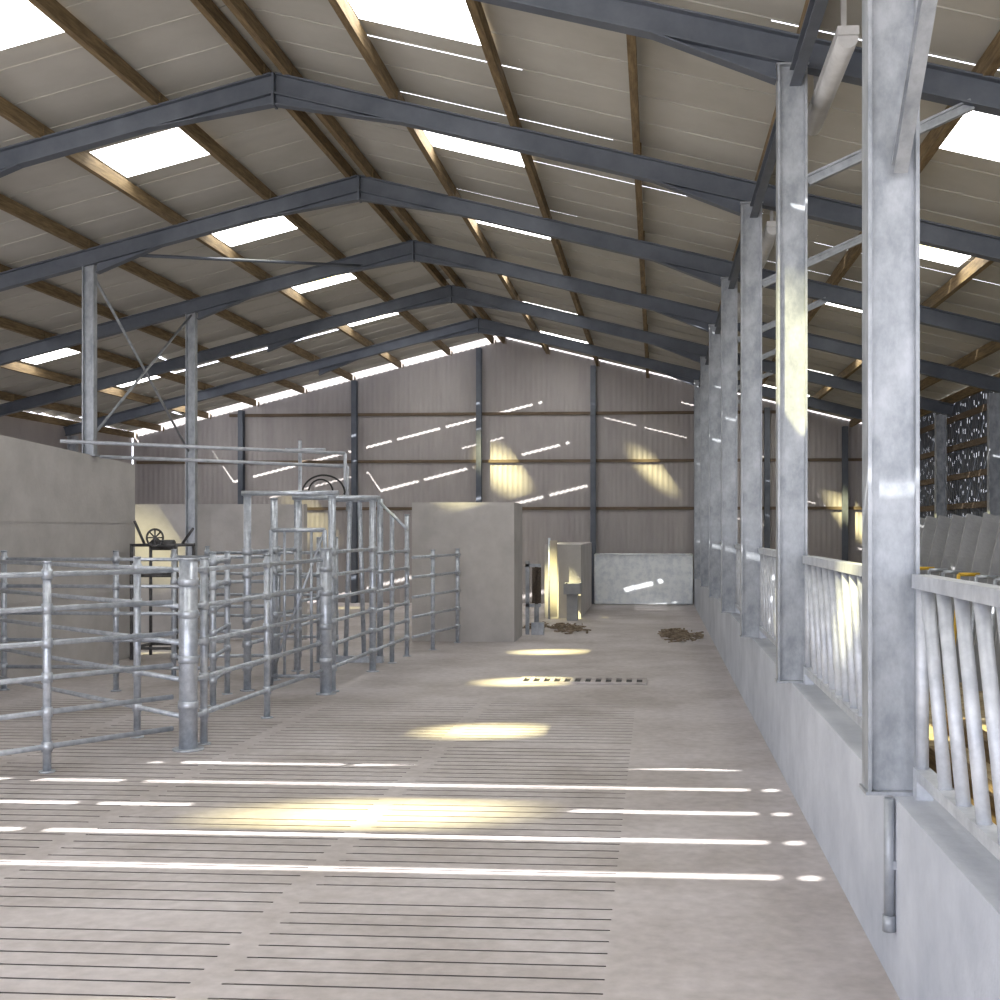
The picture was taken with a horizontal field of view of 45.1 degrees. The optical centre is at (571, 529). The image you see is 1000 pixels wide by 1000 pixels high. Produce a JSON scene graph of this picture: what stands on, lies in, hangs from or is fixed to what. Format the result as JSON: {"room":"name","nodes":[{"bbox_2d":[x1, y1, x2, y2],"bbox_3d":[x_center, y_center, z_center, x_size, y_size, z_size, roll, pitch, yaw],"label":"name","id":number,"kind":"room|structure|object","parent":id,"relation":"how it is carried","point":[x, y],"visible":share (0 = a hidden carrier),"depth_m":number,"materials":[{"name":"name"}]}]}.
{"room":"farm building","nodes":[
{"label":"farm building","id":0,"kind":"room"},
{"bbox_2d":[0,416,131,463],"bbox_3d":[-11.568,-0.290,12.688,0.150,3.980,31.700,0,0,4],"label":"wall","id":1,"kind":"structure","parent":0,"point":[48,434],"depth_m":24.61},
{"bbox_2d":[0,435,134,688],"bbox_3d":[-6.417,0.150,9.822,0.228,3.100,12.700,0,0,4],"label":"wall","id":2,"kind":"structure","parent":0,"point":[55,502],"depth_m":14.19,"materials":[{"name":"concrete"}]},
{"bbox_2d":[82,265,99,456],"bbox_3d":[-6.010,-2.110,14.976,0.210,2.380,0.160,0,0,4],"label":"steel column","id":3,"kind":"structure","parent":2,"relation":"on","point":[89,277],"depth_m":14.97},
{"bbox_2d":[60,439,346,494],"bbox_3d":[-4.426,-0.731,14.699,3.375,0.662,0.044,0,0,-23],"label":"pipe","id":4,"kind":"object","parent":2,"relation":"attached to","point":[61,440],"visible":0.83,"depth_m":14.72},
{"bbox_2d":[99,455,348,510],"bbox_3d":[-4.423,-0.596,15.450,3.089,0.692,0.044,0,0,-15],"label":"pipe","id":5,"kind":"object","parent":2,"relation":"attached to","point":[101,456],"visible":0.83,"depth_m":15.45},
{"bbox_2d":[135,504,306,639],"bbox_3d":[-5.859,0.650,18.704,3.500,2.100,0.200,0,0,4],"label":"wall","id":6,"kind":"structure","parent":0,"point":[219,526],"depth_m":18.57,"materials":[{"name":"concrete"}]},
{"bbox_2d":[0,602,899,999],"bbox_3d":[-2.490,1.700,11.702,18.600,0.001,33.000,0,0,4],"label":"floor","id":7,"kind":"structure","parent":0,"point":[724,888],"depth_m":6.66,"materials":[{"name":"concrete"}]},
{"bbox_2d":[0,561,173,773],"bbox_3d":[-3.748,0.959,8.337,0.110,1.482,2.205,0,0,39],"label":"gate","id":8,"kind":"object","parent":7,"relation":"on","point":[47,608],"visible":1,"depth_m":8.48,"materials":[{"name":"metal"}]},
{"bbox_2d":[0,557,178,737],"bbox_3d":[-4.554,0.959,10.779,4.150,1.482,0.108,0,0,43],"label":"fence","id":9,"kind":"object","parent":7,"relation":"on","point":[136,708],"visible":0.7,"depth_m":10.10,"materials":[{"name":"metal"}]},
{"bbox_2d":[0,550,223,691],"bbox_3d":[-4.830,0.959,12.668,2.504,1.482,0.110,0,0,4],"label":"fence","id":10,"kind":"object","parent":7,"relation":"on","point":[115,559],"visible":0.74,"depth_m":12.68,"materials":[{"name":"metal"}]},
{"bbox_2d":[130,520,194,659],"bbox_3d":[-5.400,0.786,15.980,0.831,1.827,0.716,0,0,4],"label":"cattle crush","id":11,"kind":"object","parent":7,"relation":"on","point":[155,543],"visible":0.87,"depth_m":15.72,"materials":[{"name":"grey metal"}]},
{"bbox_2d":[172,558,203,752],"bbox_3d":[-2.960,0.958,9.279,0.234,1.485,0.238,0,0,4],"label":"fence post","id":12,"kind":"object","parent":7,"relation":"on","point":[188,580],"visible":1,"depth_m":9.22,"materials":[{"name":"metal"}]},
{"bbox_2d":[185,313,196,554],"bbox_3d":[-5.780,-0.800,18.268,0.210,5.000,0.160,0,0,4],"label":"steel column","id":13,"kind":"structure","parent":7,"relation":"on","point":[191,325],"depth_m":18.26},
{"bbox_2d":[97,280,191,451],"bbox_3d":[-5.894,-2.225,16.627,0.076,2.080,3.170,0,0,4],"label":"brace","id":14,"kind":"object","parent":13,"relation":"attached to","point":[98,284],"visible":1,"depth_m":16.45,"materials":[{"name":"metal"}]},
{"bbox_2d":[170,549,268,675],"bbox_3d":[-4.021,0.959,13.814,1.179,1.482,0.108,0,0,-7],"label":"gate","id":15,"kind":"object","parent":7,"relation":"on","point":[173,581],"visible":0.38,"depth_m":13.75,"materials":[{"name":"metal"}]},
{"bbox_2d":[208,551,232,706],"bbox_3d":[-3.507,0.959,11.999,0.110,1.482,0.975,0,0,-7],"label":"gate","id":16,"kind":"object","parent":7,"relation":"on","point":[213,560],"visible":0.91,"depth_m":11.78,"materials":[{"name":"metal"}]},
{"bbox_2d":[238,410,244,503],"bbox_3d":[-7.751,-0.555,28.209,0.120,4.510,0.160,0,0,4],"label":"post","id":17,"kind":"object","parent":7,"relation":"on","point":[241,414],"visible":0.36,"depth_m":28.13,"materials":[{"name":"metal"}]},
{"bbox_2d":[204,546,315,653],"bbox_3d":[-4.173,0.959,16.331,1.704,1.482,0.110,0,0,4],"label":"fence","id":18,"kind":"object","parent":7,"relation":"on","point":[207,551],"visible":0.29,"depth_m":16.32,"materials":[{"name":"metal"}]},
{"bbox_2d":[198,554,322,744],"bbox_3d":[-2.750,0.959,10.853,0.110,1.482,2.974,0,0,7],"label":"fence","id":19,"kind":"object","parent":7,"relation":"on","point":[204,568],"visible":0.94,"depth_m":10.34,"materials":[{"name":"metal"}]},
{"bbox_2d":[240,496,303,691],"bbox_3d":[-3.361,0.669,13.578,0.148,2.062,1.932,0,0,4],"label":"fence","id":20,"kind":"object","parent":7,"relation":"on","point":[247,551],"visible":0.72,"depth_m":13.53,"materials":[{"name":"metal"}]},
{"bbox_2d":[241,491,338,495],"bbox_3d":[-2.964,-0.389,12.658,1.040,0.052,0.052,0,0,4],"label":"crossbar","id":21,"kind":"object","parent":20,"relation":"on","point":[243,493],"visible":1,"depth_m":12.64,"materials":[{"name":"metal"}]},
{"bbox_2d":[292,495,377,499],"bbox_3d":[-2.840,-0.389,14.433,1.040,0.052,0.052,0,0,4],"label":"crossbar","id":22,"kind":"object","parent":20,"relation":"on","point":[338,497],"visible":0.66,"depth_m":14.41,"materials":[{"name":"metal"}]},
{"bbox_2d":[269,528,326,684],"bbox_3d":[-2.991,0.838,13.141,0.650,1.725,0.050,0,0,4],"label":"gate","id":23,"kind":"object","parent":7,"relation":"on","point":[284,530],"visible":0.78,"depth_m":13.13,"materials":[{"name":"metal"}]},
{"bbox_2d":[285,440,325,656],"bbox_3d":[-3.562,0.250,16.088,0.550,2.900,0.050,0,0,4],"label":"stand","id":24,"kind":"object","parent":7,"relation":"on","point":[299,441],"visible":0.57,"depth_m":16.07,"materials":[{"name":"metal"}]},
{"bbox_2d":[301,537,338,662],"bbox_3d":[-3.232,0.894,15.416,0.111,1.612,1.707,0,0,4],"label":"fence","id":25,"kind":"object","parent":7,"relation":"on","point":[317,575],"visible":0.48,"depth_m":15.36,"materials":[{"name":"metal"}]},
{"bbox_2d":[316,548,335,695],"bbox_3d":[-2.539,0.943,12.427,0.201,1.515,0.204,0,0,4],"label":"fence post","id":26,"kind":"object","parent":7,"relation":"on","point":[325,568],"visible":0.98,"depth_m":12.37,"materials":[{"name":"metal"}]},
{"bbox_2d":[328,495,378,691],"bbox_3d":[-2.448,0.669,13.514,0.158,2.062,1.932,0,0,4],"label":"fence","id":27,"kind":"object","parent":7,"relation":"on","point":[372,548],"visible":0.86,"depth_m":13.64,"materials":[{"name":"metal"}]},
{"bbox_2d":[351,380,357,602],"bbox_3d":[-5.058,-0.892,28.021,0.120,5.185,0.160,0,0,4],"label":"post","id":28,"kind":"object","parent":7,"relation":"on","point":[354,384],"visible":1,"depth_m":27.95,"materials":[{"name":"metal"}]},
{"bbox_2d":[336,496,408,662],"bbox_3d":[-2.550,0.630,15.362,1.145,2.140,0.267,0,0,18],"label":"yoke","id":29,"kind":"object","parent":7,"relation":"on","point":[339,658],"visible":0.66,"depth_m":15.40,"materials":[{"name":"metal"}]},
{"bbox_2d":[376,513,410,663],"bbox_3d":[-2.284,0.744,15.350,0.112,1.912,1.708,0,0,5],"label":"fence","id":30,"kind":"object","parent":7,"relation":"on","point":[392,551],"visible":0.98,"depth_m":15.30,"materials":[{"name":"metal"}]},
{"bbox_2d":[411,548,460,649],"bbox_3d":[-1.915,0.989,17.201,0.110,1.422,1.976,0,0,13],"label":"fence","id":31,"kind":"object","parent":7,"relation":"on","point":[456,554],"visible":1,"depth_m":17.00,"materials":[{"name":"metal"}]},
{"bbox_2d":[476,348,481,501],"bbox_3d":[-2.135,-1.259,27.817,0.120,5.918,0.160,0,0,4],"label":"post","id":32,"kind":"object","parent":7,"relation":"on","point":[478,350],"visible":0.64,"depth_m":27.74,"materials":[{"name":"metal"}]},
{"bbox_2d":[525,561,543,634],"bbox_3d":[-0.590,1.100,19.511,0.300,1.200,0.155,0,0,4],"label":"brush","id":33,"kind":"object","parent":7,"relation":"on","point":[537,628],"visible":1,"depth_m":19.48,"materials":[{"name":"metal"}]},
{"bbox_2d":[548,538,556,618],"bbox_3d":[-0.352,0.925,22.883,0.175,1.550,0.055,0,0,4],"label":"door leaf","id":34,"kind":"structure","parent":7,"relation":"on","point":[552,544],"depth_m":22.86,"materials":[{"name":"metal"}]},
{"bbox_2d":[522,621,590,633],"bbox_3d":[-0.254,1.670,20.561,1.236,0.064,2.340,0,0,4],"label":"debris","id":35,"kind":"object","parent":7,"relation":"on","point":[559,626],"visible":0.73,"depth_m":20.50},
{"bbox_2d":[563,582,581,620],"bbox_3d":[0.032,1.350,22.603,0.310,0.700,0.540,0,0,4],"label":"trough","id":36,"kind":"object","parent":7,"relation":"on","point":[572,589],"visible":1,"depth_m":22.45,"materials":[{"name":"concrete"}]},
{"bbox_2d":[517,677,646,684],"bbox_3d":[0.134,1.689,13.458,1.430,0.020,0.470,0,0,4],"label":"drain grate","id":37,"kind":"object","parent":7,"relation":"on","point":[529,680],"visible":1,"depth_m":13.44,"materials":[{"name":"metal"}]},
{"bbox_2d":[590,365,595,603],"bbox_3d":[0.509,-1.040,27.632,0.120,5.480,0.160,0,0,4],"label":"post","id":38,"kind":"object","parent":7,"relation":"on","point":[592,367],"visible":0.86,"depth_m":27.55,"materials":[{"name":"metal"}]},
{"bbox_2d":[594,553,692,604],"bbox_3d":[1.644,1.110,27.238,2.236,1.156,0.068,0,0,4],"label":"gate","id":39,"kind":"object","parent":7,"relation":"on","point":[619,578],"visible":1,"depth_m":27.25,"materials":[{"name":"metal"}]},
{"bbox_2d":[657,628,703,642],"bbox_3d":[1.749,1.661,19.073,0.751,0.082,2.707,0,0,4],"label":"debris","id":40,"kind":"object","parent":7,"relation":"on","point":[678,634],"visible":1,"depth_m":18.90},
{"bbox_2d":[764,407,769,547],"bbox_3d":[4.469,-0.544,27.355,0.120,4.488,0.160,0,0,4],"label":"post","id":41,"kind":"object","parent":7,"relation":"on","point":[766,409],"visible":0.64,"depth_m":27.27,"materials":[{"name":"metal"}]},
{"bbox_2d":[842,426,847,560],"bbox_3d":[6.215,-0.325,27.233,0.120,4.050,0.160,0,0,4],"label":"post","id":42,"kind":"object","parent":7,"relation":"on","point":[844,428],"visible":0.64,"depth_m":27.15,"materials":[{"name":"metal"}]},
{"bbox_2d":[934,414,946,517],"bbox_3d":[6.381,-0.145,20.725,0.180,3.690,0.120,0,0,4],"label":"post","id":43,"kind":"object","parent":7,"relation":"on","point":[940,421],"visible":0.36,"depth_m":20.72,"materials":[{"name":"metal"}]},
{"bbox_2d":[929,674,991,780],"bbox_3d":[4.047,1.670,14.002,3.880,0.060,26.500,0,0,4],"label":"floor","id":44,"kind":"structure","parent":7,"relation":"on","point":[931,736],"depth_m":10.50,"materials":[{"name":"plant"}]},
{"bbox_2d":[920,516,937,574],"bbox_3d":[4.609,0.740,15.853,0.765,1.862,0.185,0,0,-29],"label":"panel","id":45,"kind":"object","parent":44,"relation":"on","point":[930,523],"visible":0.12,"depth_m":15.93,"materials":[{"name":"metal"}]},
{"bbox_2d":[920,515,950,575],"bbox_3d":[4.560,0.740,15.154,0.765,1.862,0.185,0,0,-29],"label":"panel","id":46,"kind":"object","parent":44,"relation":"on","point":[943,523],"visible":0.22,"depth_m":15.23,"materials":[{"name":"metal"}]},
{"bbox_2d":[927,514,965,625],"bbox_3d":[4.511,0.740,14.456,0.765,1.862,0.185,0,0,-29],"label":"panel","id":47,"kind":"object","parent":44,"relation":"on","point":[957,523],"visible":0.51,"depth_m":14.53,"materials":[{"name":"metal"}]},
{"bbox_2d":[938,514,981,673],"bbox_3d":[4.463,0.740,13.758,0.765,1.862,0.185,0,0,-29],"label":"panel","id":48,"kind":"object","parent":44,"relation":"on","point":[972,525],"visible":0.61,"depth_m":13.82,"materials":[{"name":"metal"}]},
{"bbox_2d":[929,746,996,824],"bbox_3d":[2.461,1.570,7.246,0.120,0.140,2.200,0,0,4],"label":"timber baulk","id":49,"kind":"object","parent":44,"relation":"on","point":[932,759],"visible":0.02,"depth_m":7.30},
{"bbox_2d":[954,513,999,681],"bbox_3d":[4.414,0.740,13.059,0.765,1.862,0.185,0,0,-29],"label":"panel","id":50,"kind":"object","parent":44,"relation":"on","point":[987,535],"visible":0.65,"depth_m":13.12,"materials":[{"name":"metal"}]},
{"bbox_2d":[971,522,999,690],"bbox_3d":[4.365,0.740,12.361,0.765,1.862,0.185,0,0,-29],"label":"panel","id":51,"kind":"object","parent":44,"relation":"on","point":[994,571],"visible":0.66,"depth_m":12.31,"materials":[{"name":"metal"}]},
{"bbox_2d":[991,578,999,691],"bbox_3d":[4.316,0.740,11.663,0.765,1.862,0.185,0,0,-29],"label":"panel","id":52,"kind":"object","parent":44,"relation":"on","point":[993,609],"visible":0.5,"depth_m":11.57,"materials":[{"name":"metal"}]},
{"bbox_2d":[987,393,999,515],"bbox_3d":[6.151,-0.145,17.433,0.180,3.690,0.120,0,0,4],"label":"post","id":53,"kind":"object","parent":7,"relation":"on","point":[993,399],"visible":0.35,"depth_m":17.43,"materials":[{"name":"metal"}]},
{"bbox_2d":[412,502,521,641],"bbox_3d":[-1.607,0.640,18.808,1.570,2.120,1.100,0,0,4],"label":"wall","id":54,"kind":"structure","parent":0,"point":[488,535],"depth_m":18.26,"materials":[{"name":"concrete"}]},
{"bbox_2d":[133,336,861,603],"bbox_3d":[-1.677,-1.419,27.917,17.500,6.238,0.036,0,0,4],"label":"wall","id":55,"kind":"structure","parent":0,"point":[518,376],"depth_m":27.88,"materials":[{"name":"metal"}]},
{"bbox_2d":[136,458,861,463],"bbox_3d":[-1.679,-1.600,27.879,17.300,0.070,0.037,0,0,4],"label":"rail","id":56,"kind":"object","parent":55,"relation":"attached to","point":[771,459],"visible":0.64,"depth_m":27.86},
{"bbox_2d":[229,410,775,416],"bbox_3d":[-1.679,-2.700,27.879,12.800,0.070,0.037,0,0,4],"label":"rail","id":57,"kind":"object","parent":55,"relation":"attached to","point":[771,411],"visible":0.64,"depth_m":27.91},
{"bbox_2d":[307,506,861,509],"bbox_3d":[-1.679,-0.500,27.879,17.300,0.070,0.037,0,0,4],"label":"rail","id":58,"kind":"object","parent":55,"relation":"attached to","point":[837,507],"visible":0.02,"depth_m":27.68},
{"bbox_2d":[0,0,999,430],"bbox_3d":[-2.799,-3.487,11.869,17.500,2.326,32.090,0,0,4],"label":"ceiling","id":59,"kind":"structure","parent":0,"point":[697,112],"depth_m":13.25,"materials":[{"name":"metal"}]},
{"bbox_2d":[0,0,63,49],"bbox_3d":[-4.687,-4.088,9.671,1.100,0.281,0.900,0,0,4],"label":"window","id":60,"kind":"structure","parent":59,"relation":"attached to","point":[44,27],"depth_m":9.98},
{"bbox_2d":[21,348,79,363],"bbox_3d":[-8.580,-2.939,19.867,1.050,0.268,0.900,0,0,4],"label":"window","id":61,"kind":"structure","parent":59,"relation":"attached to","point":[63,352],"depth_m":20.06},
{"bbox_2d":[6,411,136,437],"bbox_3d":[-11.466,-2.245,12.555,0.077,0.140,32.050,0,0,4],"label":"purlin","id":62,"kind":"structure","parent":59,"relation":"attached to","point":[22,415],"depth_m":24.74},
{"bbox_2d":[0,391,163,430],"bbox_3d":[-10.817,-2.408,12.510,0.077,0.140,32.050,0,0,4],"label":"purlin","id":63,"kind":"structure","parent":59,"relation":"attached to","point":[6,396],"depth_m":23.99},
{"bbox_2d":[0,362,210,418],"bbox_3d":[-9.670,-2.695,12.430,0.077,0.140,32.050,0,0,4],"label":"purlin","id":64,"kind":"structure","parent":59,"relation":"attached to","point":[15,366],"depth_m":21.62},
{"bbox_2d":[0,317,258,405],"bbox_3d":[-8.523,-2.982,12.350,0.077,0.140,32.050,0,0,4],"label":"purlin","id":65,"kind":"structure","parent":59,"relation":"attached to","point":[7,324],"depth_m":20.69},
{"bbox_2d":[90,128,208,176],"bbox_3d":[-4.457,-4.088,12.963,1.100,0.281,0.900,0,0,4],"label":"window","id":66,"kind":"structure","parent":59,"relation":"attached to","point":[113,156],"depth_m":12.90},
{"bbox_2d":[0,264,306,393],"bbox_3d":[-7.376,-3.270,12.269,0.077,0.140,32.050,0,0,4],"label":"purlin","id":67,"kind":"structure","parent":59,"relation":"attached to","point":[46,288],"depth_m":19.41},
{"bbox_2d":[0,96,402,368],"bbox_3d":[-4.767,-3.845,16.598,0.077,0.140,23.050,0,0,4],"label":"purlin","id":68,"kind":"structure","parent":59,"relation":"attached to","point":[9,111],"depth_m":14.00,"materials":[{"name":"wood"}]},
{"bbox_2d":[213,216,297,246],"bbox_3d":[-4.226,-4.088,16.254,1.100,0.281,0.900,0,0,4],"label":"window","id":69,"kind":"structure","parent":59,"relation":"attached to","point":[226,236],"depth_m":16.50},
{"bbox_2d":[222,0,504,342],"bbox_3d":[-2.343,-4.388,16.428,0.077,0.140,23.050,0,0,4],"label":"purlin","id":70,"kind":"structure","parent":59,"relation":"attached to","point":[240,10],"depth_m":12.86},
{"bbox_2d":[348,0,480,45],"bbox_3d":[-1.225,-4.085,9.428,1.120,0.286,0.900,0,0,4],"label":"window","id":71,"kind":"structure","parent":59,"relation":"attached to","point":[456,23],"depth_m":9.62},
{"bbox_2d":[424,131,523,166],"bbox_3d":[-0.995,-4.085,12.720,1.120,0.286,0.900,0,0,4],"label":"window","id":72,"kind":"structure","parent":59,"relation":"attached to","point":[437,140],"depth_m":12.95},
{"bbox_2d":[465,0,599,366],"bbox_3d":[-0.492,-3.845,11.788,0.077,0.140,32.050,0,0,4],"label":"purlin","id":73,"kind":"structure","parent":59,"relation":"attached to","point":[475,8],"depth_m":10.80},
{"bbox_2d":[626,34,649,378],"bbox_3d":[0.655,-3.558,11.708,0.077,0.140,32.050,0,0,4],"label":"purlin","id":74,"kind":"structure","parent":59,"relation":"attached to","point":[631,40],"depth_m":10.71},
{"bbox_2d":[707,0,808,345],"bbox_3d":[1.802,-3.270,11.628,0.077,0.140,32.050,0,0,4],"label":"purlin","id":75,"kind":"structure","parent":59,"relation":"attached to","point":[806,1],"depth_m":10.05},
{"bbox_2d":[762,30,999,384],"bbox_3d":[2.949,-2.982,11.547,0.077,0.140,32.050,0,0,4],"label":"purlin","id":76,"kind":"structure","parent":59,"relation":"attached to","point":[988,64],"depth_m":9.13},
{"bbox_2d":[808,257,993,408],"bbox_3d":[4.096,-2.695,11.467,0.077,0.140,32.050,0,0,4],"label":"purlin","id":77,"kind":"structure","parent":59,"relation":"attached to","point":[976,266],"depth_m":13.40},
{"bbox_2d":[849,341,999,426],"bbox_3d":[5.244,-2.408,11.387,0.077,0.140,32.050,0,0,4],"label":"purlin","id":78,"kind":"structure","parent":59,"relation":"attached to","point":[991,347],"depth_m":16.95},
{"bbox_2d":[920,252,970,266],"bbox_3d":[3.579,-2.939,12.401,1.050,0.268,0.900,0,0,4],"label":"window","id":79,"kind":"structure","parent":59,"relation":"attached to","point":[956,259],"depth_m":12.64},
{"bbox_2d":[940,111,999,161],"bbox_3d":[3.349,-2.939,9.109,1.050,0.268,0.900,0,0,4],"label":"window","id":80,"kind":"structure","parent":59,"relation":"attached to","point":[955,141],"depth_m":9.22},
{"bbox_2d":[545,542,591,618],"bbox_3d":[-0.025,0.990,25.013,0.700,1.420,3.900,0,0,4],"label":"wall","id":81,"kind":"structure","parent":0,"point":[574,559],"depth_m":23.07,"materials":[{"name":"concrete"}]},
{"bbox_2d":[694,579,999,999],"bbox_3d":[1.946,1.345,13.748,0.195,0.710,26.700,0,0,4],"label":"wall","id":82,"kind":"structure","parent":0,"point":[945,943],"depth_m":4.76,"materials":[{"name":"concrete"}]},
{"bbox_2d":[694,380,739,578],"bbox_3d":[3.120,-1.019,24.262,1.269,4.018,0.150,0,0,4],"label":"steel column","id":83,"kind":"structure","parent":82,"relation":"on","point":[696,383],"depth_m":24.27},
{"bbox_2d":[63,318,861,435],"bbox_3d":[-1.908,-3.159,24.613,17.547,2.377,0.140,0,0,4],"label":"rafter","id":84,"kind":"object","parent":83,"relation":"on","point":[475,325],"visible":0.88,"depth_m":24.65,"materials":[{"name":"grey paint"}]},
{"bbox_2d":[700,356,772,586],"bbox_3d":[2.889,-1.019,20.970,1.269,4.018,0.150,0,0,4],"label":"steel column","id":85,"kind":"structure","parent":82,"relation":"on","point":[704,369],"depth_m":20.98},
{"bbox_2d":[0,285,953,416],"bbox_3d":[-2.138,-3.159,21.321,17.547,2.377,0.140,0,0,4],"label":"rafter","id":86,"kind":"object","parent":85,"relation":"on","point":[446,294],"visible":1,"depth_m":21.34,"materials":[{"name":"grey paint"}]},
{"bbox_2d":[708,324,775,596],"bbox_3d":[2.659,-1.019,17.678,1.269,4.018,0.150,0,0,4],"label":"steel column","id":87,"kind":"structure","parent":82,"relation":"on","point":[714,339],"depth_m":17.68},
{"bbox_2d":[0,240,999,392],"bbox_3d":[-2.368,-3.159,18.029,17.547,2.377,0.140,0,0,4],"label":"rafter","id":88,"kind":"object","parent":87,"relation":"on","point":[208,305],"visible":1,"depth_m":17.99,"materials":[{"name":"grey paint"}]},
{"bbox_2d":[141,254,361,266],"bbox_3d":[-4.359,-3.705,16.514,0.044,0.594,3.972,0,0,38],"label":"brace","id":89,"kind":"object","parent":88,"relation":"attached to","point":[146,255],"visible":1,"depth_m":16.40,"materials":[{"name":"grey paint"}]},
{"bbox_2d":[735,544,762,612],"bbox_3d":[1.880,0.578,12.770,0.070,0.825,3.128,0,0,4],"label":"barrier","id":90,"kind":"object","parent":82,"relation":"on","point":[737,546],"visible":0.18,"depth_m":14.03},
{"bbox_2d":[762,210,775,268],"bbox_3d":[1.921,-2.916,11.845,0.120,0.368,1.560,0,0,4],"label":"strip light","id":91,"kind":"object","parent":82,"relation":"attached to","point":[769,233],"visible":0.49,"depth_m":11.32,"materials":[{"name":"plastic"}]},
{"bbox_2d":[720,277,826,612],"bbox_3d":[2.429,-1.019,14.386,1.269,4.018,0.150,0,0,4],"label":"steel column","id":92,"kind":"structure","parent":82,"relation":"on","point":[730,339],"depth_m":14.39,"materials":[{"name":"metal"}]},
{"bbox_2d":[0,175,999,342],"bbox_3d":[-2.598,-3.159,14.737,17.547,2.377,0.140,0,0,4],"label":"rafter","id":93,"kind":"object","parent":92,"relation":"on","point":[355,188],"visible":1,"depth_m":14.67,"materials":[{"name":"grey paint"}]},
{"bbox_2d":[0,193,354,380],"bbox_3d":[-6.228,-3.558,12.189,0.077,0.140,32.050,0,0,4],"label":"purlin","id":94,"kind":"structure","parent":93,"relation":"on","point":[8,205],"depth_m":16.34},
{"bbox_2d":[28,0,451,355],"bbox_3d":[-3.620,-4.133,16.518,0.077,0.140,23.050,0,0,4],"label":"purlin","id":95,"kind":"structure","parent":93,"relation":"on","point":[52,9],"depth_m":12.32,"materials":[{"name":"wood"}]},
{"bbox_2d":[190,0,493,343],"bbox_3d":[-2.603,-4.388,16.447,0.077,0.140,23.050,0,0,4],"label":"purlin","id":96,"kind":"structure","parent":93,"relation":"on","point":[208,9],"depth_m":12.87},
{"bbox_2d":[920,372,999,416],"bbox_3d":[5.892,-2.245,11.342,0.077,0.140,32.050,0,0,4],"label":"purlin","id":97,"kind":"structure","parent":93,"relation":"on","point":[969,391],"depth_m":19.94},
{"bbox_2d":[693,0,828,398],"bbox_3d":[1.916,-2.947,14.351,0.070,0.120,26.100,0,0,4],"label":"beam","id":98,"kind":"structure","parent":92,"relation":"attached to","point":[816,9],"depth_m":7.80,"materials":[{"name":"metal"}]},
{"bbox_2d":[759,548,809,645],"bbox_3d":[1.650,0.578,9.478,0.070,0.825,3.128,0,0,4],"label":"barrier","id":99,"kind":"object","parent":82,"relation":"on","point":[767,628],"visible":0.36,"depth_m":10.30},
{"bbox_2d":[739,201,861,636],"bbox_3d":[2.199,-1.019,11.094,1.269,4.018,0.150,0,0,4],"label":"steel column","id":100,"kind":"structure","parent":82,"relation":"on","point":[751,281],"depth_m":11.10,"materials":[{"name":"metal"}]},
{"bbox_2d":[0,72,999,262],"bbox_3d":[-2.829,-3.159,11.445,17.547,2.377,0.140,0,0,4],"label":"rafter","id":101,"kind":"object","parent":100,"relation":"on","point":[269,90],"visible":1,"depth_m":11.33,"materials":[{"name":"grey paint"}]},
{"bbox_2d":[328,0,549,354],"bbox_3d":[-1.640,-4.133,11.868,0.077,0.140,32.050,0,0,4],"label":"purlin","id":102,"kind":"structure","parent":101,"relation":"on","point":[342,8],"depth_m":11.91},
{"bbox_2d":[803,556,861,727],"bbox_3d":[1.420,0.578,6.186,0.070,0.825,3.128,0,0,4],"label":"barrier","id":103,"kind":"object","parent":82,"relation":"on","point":[833,587],"visible":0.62,"depth_m":6.48,"materials":[{"name":"metal"}]},
{"bbox_2d":[808,0,858,135],"bbox_3d":[1.621,-2.916,7.555,0.120,0.368,1.560,0,0,4],"label":"strip light","id":104,"kind":"object","parent":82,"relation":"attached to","point":[845,39],"visible":0.85,"depth_m":7.22,"materials":[{"name":"plastic"}]},
{"bbox_2d":[774,62,974,682],"bbox_3d":[1.969,-1.019,7.802,1.269,4.018,0.150,0,0,4],"label":"steel column","id":105,"kind":"structure","parent":82,"relation":"on","point":[793,179],"depth_m":7.81,"materials":[{"name":"metal"}]},
{"bbox_2d":[474,0,999,116],"bbox_3d":[-3.059,-3.159,8.153,17.547,2.377,0.140,0,0,4],"label":"rafter","id":106,"kind":"object","parent":105,"relation":"on","point":[753,50],"visible":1,"depth_m":7.85,"materials":[{"name":"grey paint"}]},
{"bbox_2d":[859,0,937,932],"bbox_3d":[1.144,-0.803,3.600,0.210,4.566,2.049,0,0,4],"label":"steel column","id":107,"kind":"structure","parent":82,"relation":"on","point":[896,34],"depth_m":4.51,"materials":[{"name":"metal"}]},
{"bbox_2d":[912,574,999,860],"bbox_3d":[1.190,0.578,2.894,0.070,0.825,3.128,0,0,4],"label":"barrier","id":108,"kind":"object","parent":82,"relation":"on","point":[976,818],"visible":1,"depth_m":3.85,"materials":[{"name":"metal"}]},
{"bbox_2d":[920,390,996,518],"bbox_3d":[5.989,-0.495,11.460,0.150,4.389,31.700,0,0,4],"label":"wall","id":109,"kind":"structure","parent":0,"point":[964,460],"depth_m":20.11,"materials":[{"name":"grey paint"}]},
{"bbox_2d":[920,403,986,433],"bbox_3d":[5.921,-1.900,11.415,0.040,0.100,31.600,0,0,4],"label":"rail","id":110,"kind":"object","parent":109,"relation":"attached to","point":[982,408],"visible":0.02,"depth_m":19.98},
{"bbox_2d":[920,436,986,459],"bbox_3d":[5.921,-1.400,11.415,0.040,0.100,31.600,0,0,4],"label":"rail","id":111,"kind":"object","parent":109,"relation":"attached to","point":[982,440],"visible":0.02,"depth_m":19.98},
{"bbox_2d":[920,468,986,485],"bbox_3d":[5.921,-0.900,11.415,0.040,0.100,31.600,0,0,4],"label":"rail","id":112,"kind":"object","parent":109,"relation":"attached to","point":[982,472],"visible":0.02,"depth_m":19.98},
{"bbox_2d":[920,501,986,511],"bbox_3d":[5.921,-0.400,11.415,0.040,0.100,31.600,0,0,4],"label":"rail","id":113,"kind":"object","parent":109,"relation":"attached to","point":[980,504],"visible":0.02,"depth_m":19.98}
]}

